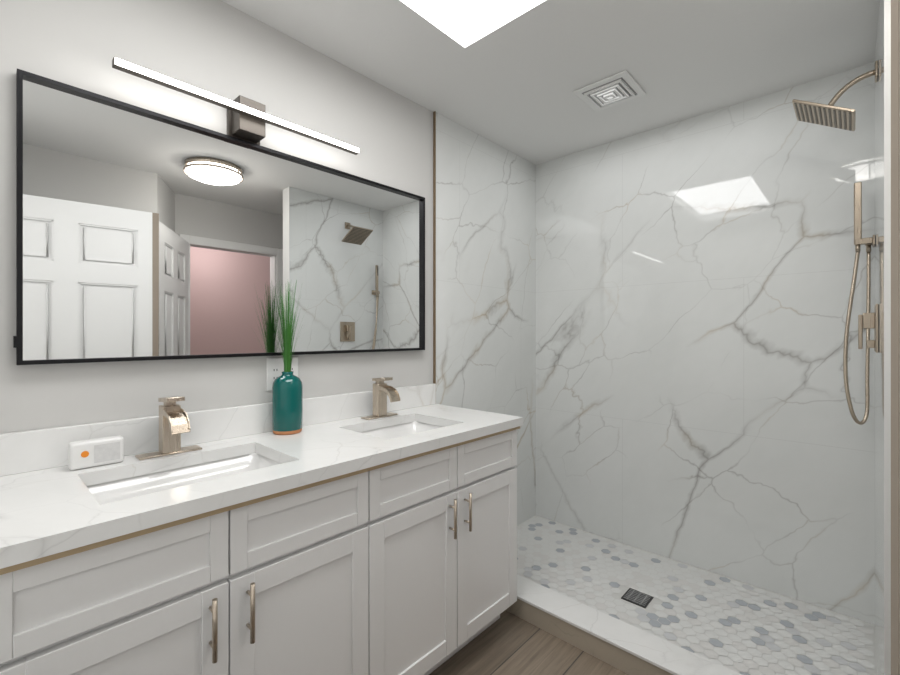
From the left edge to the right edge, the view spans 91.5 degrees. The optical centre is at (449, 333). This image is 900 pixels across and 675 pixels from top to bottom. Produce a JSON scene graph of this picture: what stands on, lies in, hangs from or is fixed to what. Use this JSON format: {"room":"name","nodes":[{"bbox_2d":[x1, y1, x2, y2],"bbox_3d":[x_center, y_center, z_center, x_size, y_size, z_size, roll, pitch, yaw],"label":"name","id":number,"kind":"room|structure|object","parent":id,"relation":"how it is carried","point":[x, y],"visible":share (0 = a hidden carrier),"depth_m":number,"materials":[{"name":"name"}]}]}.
{"room":"bathroom","nodes":[
{"label":"bathroom","id":0,"kind":"room"},
{"bbox_2d":[0,0,432,433],"bbox_3d":[-0.380,0.065,2.027,0.100,2.430,2.900,0,0,43],"label":"wall","id":1,"kind":"structure","parent":0,"point":[220,48],"depth_m":1.45,"materials":[{"name":"grey paint"}]},
{"bbox_2d":[0,383,435,476],"bbox_3d":[-0.659,0.308,1.634,0.020,0.105,1.704,0,0,43],"label":"backsplash","id":2,"kind":"structure","parent":1,"relation":"attached to","point":[23,451],"depth_m":1.43,"materials":[{"name":"white stone"}]},
{"bbox_2d":[13,69,424,364],"bbox_3d":[-0.628,-0.300,1.660,0.030,0.760,1.456,0,0,43],"label":"mirror","id":3,"kind":"object","parent":1,"relation":"attached to","point":[142,234],"visible":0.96,"depth_m":1.42,"materials":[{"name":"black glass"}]},
{"bbox_2d":[112,57,358,154],"bbox_3d":[-0.687,-0.748,1.538,0.111,0.125,0.812,0,0,43],"label":"vanity light","id":4,"kind":"object","parent":1,"relation":"attached to","point":[248,119],"visible":0.94,"depth_m":1.49,"materials":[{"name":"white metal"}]},
{"bbox_2d":[266,357,297,390],"bbox_3d":[-0.637,0.150,1.669,0.008,0.120,0.125,0,0,43],"label":"electrical outlet plate","id":5,"kind":"object","parent":1,"relation":"attached to","point":[274,368],"visible":0.54,"depth_m":1.64,"materials":[{"name":"white plastic"}]},
{"bbox_2d":[433,111,435,383],"bbox_3d":[-0.080,-0.395,2.266,0.014,1.510,0.005,0,0,43],"label":"trim","id":6,"kind":"structure","parent":1,"relation":"attached to","point":[434,246],"depth_m":2.26,"materials":[{"name":"brown metal"}]},
{"bbox_2d":[436,112,535,524],"bbox_3d":[0.249,0.065,2.624,0.012,2.430,0.969,0,0,43],"label":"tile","id":7,"kind":"structure","parent":1,"relation":"attached to","point":[485,274],"depth_m":2.58,"materials":[{"name":"stone"}]},
{"bbox_2d":[429,610,627,674],"bbox_3d":[0.923,1.310,0.821,3.650,0.060,2.900,0,0,43],"label":"floor","id":8,"kind":"structure","parent":0,"point":[507,643],"depth_m":1.74,"materials":[{"name":"brown wood"}]},
{"bbox_2d":[0,421,522,674],"bbox_3d":[-0.463,0.837,1.452,0.554,0.884,1.703,0,0,43],"label":"bathroom vanity","id":9,"kind":"object","parent":8,"relation":"on","point":[373,531],"depth_m":1.18,"materials":[{"name":"white wood"}]},
{"bbox_2d":[0,405,522,560],"bbox_3d":[-0.463,0.385,1.456,0.548,0.050,1.708,0,0,43],"label":"countertop","id":10,"kind":"structure","parent":9,"relation":"on","point":[41,508],"depth_m":1.15,"materials":[{"name":"white stone"}]},
{"bbox_2d":[68,435,123,469],"bbox_3d":[-0.967,0.324,1.199,0.039,0.071,0.117,0,0,43],"label":"electronic device","id":11,"kind":"object","parent":10,"relation":"on","point":[82,454],"visible":1,"depth_m":1.18,"materials":[{"name":"white plastic"}]},
{"bbox_2d":[132,396,203,460],"bbox_3d":[-0.820,0.273,1.298,0.124,0.175,0.164,0,0,43],"label":"faucet","id":12,"kind":"object","parent":10,"relation":"on","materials":[{"name":"metal"}]},
{"bbox_2d":[267,280,302,434],"bbox_3d":[-0.595,0.080,1.594,0.117,0.559,0.133,0,0,43],"label":"vase","id":13,"kind":"object","parent":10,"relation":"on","point":[287,402],"visible":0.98,"depth_m":1.57,"materials":[{"name":"teal ceramic"}]},
{"bbox_2d":[364,377,399,420],"bbox_3d":[-0.279,0.273,1.883,0.124,0.175,0.164,0,0,43],"label":"faucet","id":14,"kind":"object","parent":10,"relation":"on","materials":[{"name":"metal"}]},
{"bbox_2d":[506,575,741,674],"bbox_3d":[0.616,1.232,1.794,1.653,0.096,0.150,0,0,43],"label":"curb","id":15,"kind":"object","parent":8,"relation":"on","point":[627,648],"visible":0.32,"depth_m":1.74,"materials":[{"name":"stone"}]},
{"bbox_2d":[517,515,877,674],"bbox_3d":[0.928,1.255,2.132,1.653,0.050,0.770,0,0,43],"label":"tile grout","id":16,"kind":"structure","parent":8,"relation":"on","point":[649,608],"depth_m":1.98,"materials":[{"name":"white tile"}]},
{"bbox_2d":[517,517,874,674],"bbox_3d":[0.920,1.228,2.127,1.642,0.001,0.765,0,0,43],"label":"shower floor","id":17,"kind":"structure","parent":16,"relation":"on","point":[688,630],"depth_m":1.96,"materials":[{"name":"grey tile"}]},
{"bbox_2d":[621,588,653,607],"bbox_3d":[0.872,1.227,2.040,0.110,0.005,0.110,0,0,43],"label":"floor drain","id":18,"kind":"object","parent":17,"relation":"on","point":[638,598],"visible":1,"depth_m":2.04,"materials":[{"name":"grey metal"}]},
{"bbox_2d":[221,0,878,164],"bbox_3d":[0.923,-1.190,0.821,3.650,0.080,2.900,0,0,43],"label":"ceiling","id":19,"kind":"structure","parent":0,"point":[513,75],"depth_m":1.80,"materials":[{"name":"white paint"}]},
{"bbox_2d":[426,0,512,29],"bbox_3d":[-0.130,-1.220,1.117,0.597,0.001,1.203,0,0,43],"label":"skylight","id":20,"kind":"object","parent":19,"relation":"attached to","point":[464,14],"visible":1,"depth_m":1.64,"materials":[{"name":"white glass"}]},
{"bbox_2d":[573,70,645,111],"bbox_3d":[0.758,-1.135,2.078,0.250,0.028,0.250,0,0,43],"label":"ceiling vent","id":21,"kind":"object","parent":19,"relation":"in","point":[613,90],"visible":1,"depth_m":2.05,"materials":[{"name":"white plastic"}]},
{"bbox_2d":[536,62,873,623],"bbox_3d":[1.525,0.065,2.172,2.700,2.430,0.100,0,0,43],"label":"wall","id":22,"kind":"structure","parent":0,"point":[693,279],"depth_m":2.24,"materials":[{"name":"stone"}]},
{"bbox_3d":[1.529,0.065,1.473,0.100,2.430,0.920,0,0,43],"label":"wall","id":23,"kind":"structure","parent":0,"visible":0},
{"bbox_2d":[874,0,883,674],"bbox_3d":[1.488,0.065,1.511,0.012,2.430,0.920,0,0,43],"label":"tile","id":24,"kind":"structure","parent":23,"relation":"attached to","point":[879,360],"depth_m":1.47,"materials":[{"name":"stone"}]},
{"bbox_2d":[792,60,877,130],"bbox_3d":[1.445,-0.873,1.647,0.235,0.189,0.200,0,0,43],"label":"shower head","id":25,"kind":"object","parent":24,"relation":"attached to","point":[830,114],"visible":1,"depth_m":1.63},
{"bbox_2d":[843,182,874,424],"bbox_3d":[1.675,-0.132,1.794,0.096,0.986,0.152,0,0,43],"label":"shower","id":26,"kind":"object","parent":24,"relation":"attached to","point":[859,240],"visible":0.98,"depth_m":1.80,"materials":[{"name":"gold metal"}]},
{"bbox_2d":[858,304,878,352],"bbox_3d":[1.512,-0.020,1.585,0.052,0.170,0.150,0,0,43],"label":"shower valve","id":27,"kind":"object","parent":24,"relation":"attached to","point":[868,320],"visible":1,"depth_m":1.56,"materials":[{"name":"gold metal"}]},
{"bbox_2d":[884,0,890,674],"bbox_3d":[1.173,0.065,1.173,0.015,2.430,0.006,0,0,43],"label":"trim","id":28,"kind":"structure","parent":23,"relation":"attached to","point":[887,337],"depth_m":1.17,"materials":[{"name":"white plastic"}]},
{"bbox_3d":[-0.523,0.065,0.252,2.300,2.430,0.100,0,0,43],"label":"wall","id":29,"kind":"structure","parent":0,"visible":0},
{"bbox_2d":[891,0,899,674],"bbox_3d":[0.323,0.257,0.176,0.045,2.030,0.876,0,0,34],"label":"entry door","id":30,"kind":"structure","parent":29,"relation":"in","point":[895,337],"depth_m":0.53,"materials":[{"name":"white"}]}
]}

